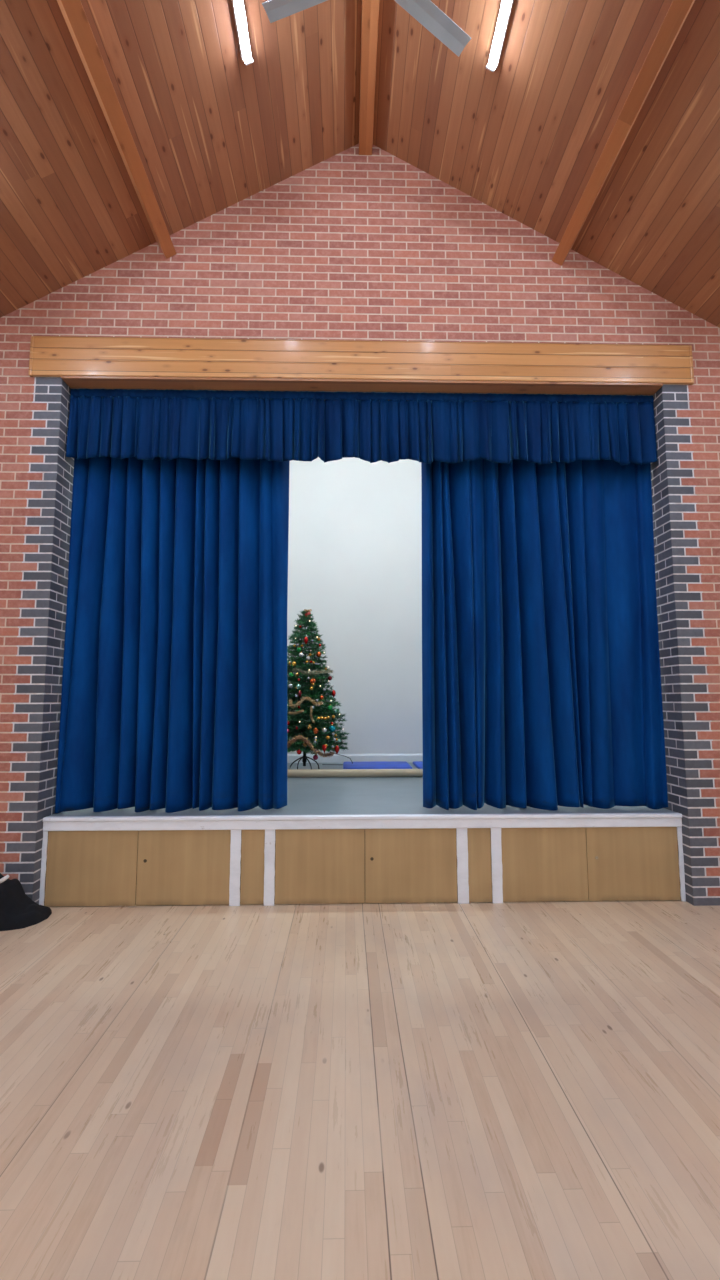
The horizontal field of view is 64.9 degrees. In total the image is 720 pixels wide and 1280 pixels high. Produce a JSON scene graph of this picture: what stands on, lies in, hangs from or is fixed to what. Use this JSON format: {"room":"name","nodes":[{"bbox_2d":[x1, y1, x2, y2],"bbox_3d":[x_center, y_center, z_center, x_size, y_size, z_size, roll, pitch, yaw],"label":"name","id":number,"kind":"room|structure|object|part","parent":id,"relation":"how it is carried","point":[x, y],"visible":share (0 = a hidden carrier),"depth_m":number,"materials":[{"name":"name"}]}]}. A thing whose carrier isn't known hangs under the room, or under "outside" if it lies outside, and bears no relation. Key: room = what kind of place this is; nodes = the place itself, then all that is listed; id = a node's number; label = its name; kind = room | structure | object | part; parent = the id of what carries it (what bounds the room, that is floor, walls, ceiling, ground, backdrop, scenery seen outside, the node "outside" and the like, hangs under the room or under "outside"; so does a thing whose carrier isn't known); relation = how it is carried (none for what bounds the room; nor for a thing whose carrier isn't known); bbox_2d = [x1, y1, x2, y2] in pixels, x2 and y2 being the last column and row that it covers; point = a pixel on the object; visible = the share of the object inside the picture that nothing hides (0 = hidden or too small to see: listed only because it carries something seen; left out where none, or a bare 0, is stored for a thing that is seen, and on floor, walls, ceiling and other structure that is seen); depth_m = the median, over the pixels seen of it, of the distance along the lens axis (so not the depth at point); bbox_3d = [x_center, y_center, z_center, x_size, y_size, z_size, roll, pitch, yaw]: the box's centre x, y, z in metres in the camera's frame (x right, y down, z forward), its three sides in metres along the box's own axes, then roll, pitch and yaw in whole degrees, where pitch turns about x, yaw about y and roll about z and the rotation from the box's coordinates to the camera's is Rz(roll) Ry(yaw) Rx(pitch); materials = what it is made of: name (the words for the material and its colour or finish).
{"room":"community hall","nodes":[
{"label":"community hall","id":0,"kind":"room"},
{"bbox_2d":[287,457,422,753],"bbox_3d":[-0.045,-0.376,8.644,7.200,5.750,0.150,0,-6,-1],"label":"wall","id":1,"kind":"structure","parent":0,"point":[355,535],"depth_m":8.62,"materials":[{"name":"paint"}]},
{"bbox_2d":[287,754,422,762],"bbox_3d":[-0.040,1.740,8.331,7.180,0.124,0.021,0,-6,-1],"label":"baseboard","id":2,"kind":"structure","parent":1,"relation":"attached to","point":[335,758],"depth_m":8.32,"materials":[{"name":"white paint"}]},
{"bbox_2d":[0,900,719,1279],"bbox_3d":[0.178,1.569,-0.692,9.200,0.100,10.330,0,-6,-1],"label":"floor","id":3,"kind":"structure","parent":0,"point":[473,1090],"depth_m":2.27,"materials":[{"name":"brown wood"}]},
{"bbox_2d":[0,873,51,930],"bbox_3d":[-2.711,1.852,4.066,0.854,0.353,0.489,0,-6,-1],"label":"heap","id":4,"kind":"object","parent":3,"relation":"on","point":[17,910],"visible":1,"depth_m":4.03,"materials":[{"name":"black fabric"}]},
{"bbox_2d":[39,762,685,906],"bbox_3d":[0.007,1.931,6.363,7.190,0.676,3.895,0,-6,-1],"label":"stage","id":5,"kind":"object","parent":3,"relation":"on","point":[335,840],"visible":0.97,"depth_m":4.46,"materials":[{"name":"grey vinyl"},{"name":"wood veneer plywood"},{"name":"white gloss paint"}]},
{"bbox_3d":[-2.452,1.774,4.386,0.036,0.574,0.012,0,-6,-1],"label":"upright trim","id":6,"kind":"part","parent":5,"relation":"part of","materials":[{"name":"white paint"}]},
{"bbox_3d":[-2.087,1.774,4.408,0.694,0.568,0.013,0,-6,-1],"label":"access panel","id":7,"kind":"part","parent":5,"relation":"part of","materials":[{"name":"brown wood"}]},
{"bbox_3d":[-1.377,1.775,4.425,0.720,0.568,0.013,0,-6,-1],"label":"access panel","id":8,"kind":"part","parent":5,"relation":"part of","materials":[{"name":"brown wood"}]},
{"bbox_3d":[-0.974,1.776,4.421,0.084,0.574,0.012,0,-6,-1],"label":"upright trim","id":9,"kind":"part","parent":5,"relation":"part of","materials":[{"name":"white paint"}]},
{"bbox_3d":[-0.842,1.776,4.438,0.182,0.568,0.013,0,-6,-1],"label":"filler panel","id":10,"kind":"part","parent":5,"relation":"part of","materials":[{"name":"brown wood"}]},
{"bbox_3d":[-0.707,1.776,4.428,0.085,0.574,0.012,0,-6,-1],"label":"upright trim","id":11,"kind":"part","parent":5,"relation":"part of","materials":[{"name":"white paint"}]},
{"bbox_2d":[287,610,348,768],"bbox_3d":[-0.741,0.635,7.392,1.201,2.118,1.158,5,-8,-41],"label":"tree","id":12,"kind":"object","parent":5,"relation":"on","point":[322,710],"visible":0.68,"depth_m":7.23,"materials":[{"name":"green plastic"}]},
{"bbox_2d":[288,709,303,714],"bbox_3d":[-0.780,0.874,6.888,0.206,0.075,0.058,-1,-6,5],"label":"tinsel garland","id":13,"kind":"object","parent":12,"relation":"hanging from","point":[299,711],"visible":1,"depth_m":6.88,"materials":[{"name":"gold metal"}]},
{"bbox_2d":[288,696,322,707],"bbox_3d":[-0.660,0.763,6.957,0.452,0.164,0.106,1,-6,-7],"label":"tinsel garland","id":14,"kind":"object","parent":12,"relation":"hanging from","point":[312,701],"visible":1,"depth_m":6.94,"materials":[{"name":"gold metal"}]},
{"bbox_2d":[304,609,311,619],"bbox_3d":[-0.686,-0.331,7.490,0.097,0.152,0.088,-4,-7,32],"label":"topper","id":15,"kind":"object","parent":12,"relation":"on","point":[308,610],"visible":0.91,"depth_m":7.47,"materials":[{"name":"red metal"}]},
{"bbox_2d":[287,735,334,757],"bbox_3d":[-0.580,1.281,6.819,0.695,0.326,0.241,3,-7,-26],"label":"tinsel garland","id":16,"kind":"object","parent":12,"relation":"hanging from","point":[299,737],"visible":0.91,"depth_m":6.75,"materials":[{"name":"gold metal"}]},
{"bbox_2d":[292,667,332,675],"bbox_3d":[-0.560,0.405,7.187,0.617,0.122,0.223,4,-7,-33],"label":"tinsel garland","id":17,"kind":"object","parent":12,"relation":"hanging from","point":[325,671],"visible":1,"depth_m":7.09},
{"bbox_2d":[310,706,314,722],"bbox_3d":[-0.586,0.904,6.883,0.059,0.213,0.092,4,-7,-34],"label":"tinsel garland","id":18,"kind":"object","parent":12,"relation":"hanging from","point":[311,707],"visible":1,"depth_m":6.88,"materials":[{"name":"gold metal"}]},
{"bbox_2d":[287,621,343,745],"bbox_3d":[-0.724,0.559,7.405,1.038,1.672,1.038,0,-6,-1],"label":"fairy lights","id":19,"kind":"object","parent":12,"relation":"attached to","point":[309,621],"visible":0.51,"depth_m":7.11,"materials":[{"name":"white"}]},
{"bbox_2d":[329,724,335,731],"bbox_3d":[-0.342,1.086,6.975,0.084,0.096,0.084,0,-6,-1],"label":"bauble","id":20,"kind":"object","parent":12,"relation":"hanging from","point":[332,728],"visible":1,"depth_m":6.95,"materials":[{"name":"teal metal"}]},
{"bbox_2d":[335,745,338,753],"bbox_3d":[-0.282,1.351,6.958,0.061,0.114,0.061,0,-6,-1],"label":"bauble","id":21,"kind":"object","parent":12,"relation":"hanging from","point":[336,746],"visible":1,"depth_m":6.94,"materials":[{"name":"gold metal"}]},
{"bbox_3d":[-0.314,1.776,4.451,0.702,0.568,0.013,0,-6,-1],"label":"access panel","id":22,"kind":"part","parent":5,"relation":"part of","materials":[{"name":"brown wood"}]},
{"bbox_2d":[322,753,352,764],"bbox_3d":[-0.311,1.592,7.719,0.431,0.287,0.649,0,-6,-1],"label":"lead","id":23,"kind":"object","parent":5,"relation":"on","point":[334,753],"visible":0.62,"depth_m":7.98,"materials":[{"name":"black plastic"}]},
{"bbox_2d":[287,769,422,776],"bbox_3d":[0.118,1.585,6.744,3.500,0.094,0.094,0,-6,-1],"label":"cardboard tube","id":24,"kind":"object","parent":5,"relation":"on","point":[290,772],"visible":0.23,"depth_m":6.70,"materials":[{"name":"beige cardboard"}]},
{"bbox_2d":[343,761,412,768],"bbox_3d":[0.224,1.717,7.728,0.908,0.039,0.748,0,-6,-1],"label":"floor mat","id":25,"kind":"object","parent":5,"relation":"on","point":[385,764],"visible":0.77,"depth_m":7.59,"materials":[{"name":"blue plastic"}]},
{"bbox_3d":[0.402,1.777,4.468,0.724,0.568,0.013,0,-6,-1],"label":"access panel","id":26,"kind":"part","parent":5,"relation":"part of","materials":[{"name":"brown wood"}]},
{"bbox_2d":[412,761,422,768],"bbox_3d":[1.244,1.718,7.753,0.968,0.039,0.748,0,-6,-1],"label":"floor mat","id":27,"kind":"object","parent":5,"relation":"on","point":[419,764],"visible":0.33,"depth_m":7.77,"materials":[{"name":"blue plastic"}]},
{"bbox_3d":[0.809,1.778,4.464,0.089,0.574,0.012,0,-6,-1],"label":"upright trim","id":28,"kind":"part","parent":5,"relation":"part of","materials":[{"name":"white paint"}]},
{"bbox_3d":[0.946,1.778,4.481,0.185,0.568,0.013,0,-6,-1],"label":"filler panel","id":29,"kind":"part","parent":5,"relation":"part of","materials":[{"name":"brown wood"}]},
{"bbox_3d":[1.081,1.778,4.471,0.084,0.574,0.012,0,-6,-1],"label":"upright trim","id":30,"kind":"part","parent":5,"relation":"part of","materials":[{"name":"white paint"}]},
{"bbox_3d":[1.463,1.778,4.494,0.680,0.568,0.013,0,-6,-1],"label":"access panel","id":31,"kind":"part","parent":5,"relation":"part of","materials":[{"name":"beige wood"}]},
{"bbox_3d":[2.174,1.779,4.511,0.734,0.568,0.013,0,-6,-1],"label":"access panel","id":32,"kind":"part","parent":5,"relation":"part of","materials":[{"name":"beige wood"}]},
{"bbox_3d":[2.559,1.780,4.507,0.036,0.574,0.012,0,-6,-1],"label":"upright trim","id":33,"kind":"part","parent":5,"relation":"part of","materials":[{"name":"white paint"}]},
{"bbox_2d":[0,144,719,905],"bbox_3d":[0.047,-1.164,4.842,9.200,6.510,0.360,0,-6,-1],"label":"wall","id":34,"kind":"structure","parent":0,"point":[350,245],"depth_m":4.81,"materials":[{"name":"red brick"}]},
{"bbox_2d":[28,336,693,398],"bbox_3d":[0.044,-2.317,5.018,5.574,0.364,0.536,0,-6,-1],"label":"beam","id":35,"kind":"structure","parent":34,"relation":"attached to","point":[83,362],"depth_m":4.77,"materials":[{"name":"brown wood"}]},
{"bbox_3d":[-2.725,-2.355,4.702,0.022,0.339,0.035,0,-6,-1],"label":"trim","id":36,"kind":"part","parent":35,"relation":"part of","materials":[{"name":"brown wood"}]},
{"bbox_2d":[66,389,657,464],"bbox_3d":[0.047,-1.820,4.871,5.040,0.651,0.109,0,-6,-1],"label":"valance","id":37,"kind":"object","parent":35,"relation":"attached to","point":[148,424],"visible":1,"depth_m":4.86,"materials":[{"name":"blue fabric"}]},
{"bbox_3d":[2.826,-2.348,4.837,0.022,0.339,0.035,0,-6,-1],"label":"trim","id":38,"kind":"part","parent":35,"relation":"part of","materials":[{"name":"brown wood"}]},
{"bbox_2d":[0,0,719,327],"bbox_3d":[0.168,-3.709,-0.013,9.240,2.721,10.560,0,-6,-1],"label":"ceiling","id":39,"kind":"structure","parent":0,"point":[211,131],"depth_m":4.11,"materials":[{"name":"brown wood"}]},
{"bbox_2d":[57,0,176,258],"bbox_3d":[-1.534,-3.901,-0.211,0.174,0.206,10.188,0,-6,-1],"label":"beam","id":40,"kind":"structure","parent":39,"relation":"attached to","point":[73,12],"depth_m":3.67,"materials":[{"name":"brown wood"}]},
{"bbox_2d":[232,0,253,65],"bbox_3d":[-0.764,-4.078,3.313,0.089,0.090,1.220,0,-6,-1],"label":"ceiling light","id":41,"kind":"object","parent":39,"relation":"attached to","point":[238,5],"visible":1,"depth_m":3.73,"materials":[{"name":"white plastic"}]},
{"bbox_2d":[359,0,378,154],"bbox_3d":[0.170,-4.869,-0.067,0.116,0.112,10.188,0,-6,-1],"label":"ridge beam","id":42,"kind":"structure","parent":39,"relation":"attached to","point":[370,8],"depth_m":4.34,"materials":[{"name":"brown wood"}]},
{"bbox_2d":[262,0,470,56],"bbox_3d":[0.065,-4.066,3.028,1.252,0.835,1.090,0,-6,-1],"label":"ceiling fan","id":43,"kind":"object","parent":42,"relation":"hanging from","point":[425,12],"visible":1,"depth_m":3.34,"materials":[{"name":"white metal"}]},
{"bbox_3d":[-0.306,-3.690,3.249,0.515,0.018,0.110,-2,-6,18],"label":"blade","id":44,"kind":"part","parent":43,"relation":"part of","materials":[{"name":"grey metal"}]},
{"bbox_3d":[0.437,-3.680,3.357,0.515,0.018,0.110,4,-7,-34],"label":"blade","id":45,"kind":"part","parent":43,"relation":"part of","materials":[{"name":"grey metal"}]},
{"bbox_2d":[486,0,513,71],"bbox_3d":[0.939,-4.076,3.354,0.089,0.090,1.220,0,-6,-1],"label":"ceiling light","id":46,"kind":"object","parent":39,"relation":"attached to","point":[506,5],"visible":1,"depth_m":3.75,"materials":[{"name":"white plastic"}]},
{"bbox_2d":[552,0,694,265],"bbox_3d":[1.878,-3.897,-0.129,0.174,0.206,10.188,0,-6,-1],"label":"beam","id":47,"kind":"structure","parent":39,"relation":"attached to","point":[679,10],"depth_m":3.68,"materials":[{"name":"brown wood"}]},
{"bbox_3d":[0.043,-2.110,5.084,5.000,0.035,0.040,0,-6,-1],"label":"rail","id":48,"kind":"object","parent":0,"visible":0},
{"bbox_2d":[55,456,289,813],"bbox_3d":[-1.543,-0.335,4.900,1.861,3.522,0.253,0,-6,-3],"label":"stage curtain","id":49,"kind":"object","parent":48,"relation":"hanging from","point":[174,692],"visible":0.83,"depth_m":4.81,"materials":[{"name":"blue fabric"}]},
{"bbox_2d":[421,458,667,810],"bbox_3d":[1.547,-0.333,4.966,2.036,3.522,0.238,0,-6,-1],"label":"stage curtain","id":50,"kind":"object","parent":48,"relation":"hanging from","point":[541,673],"visible":0.84,"depth_m":4.89,"materials":[{"name":"blue fabric"}]}
]}

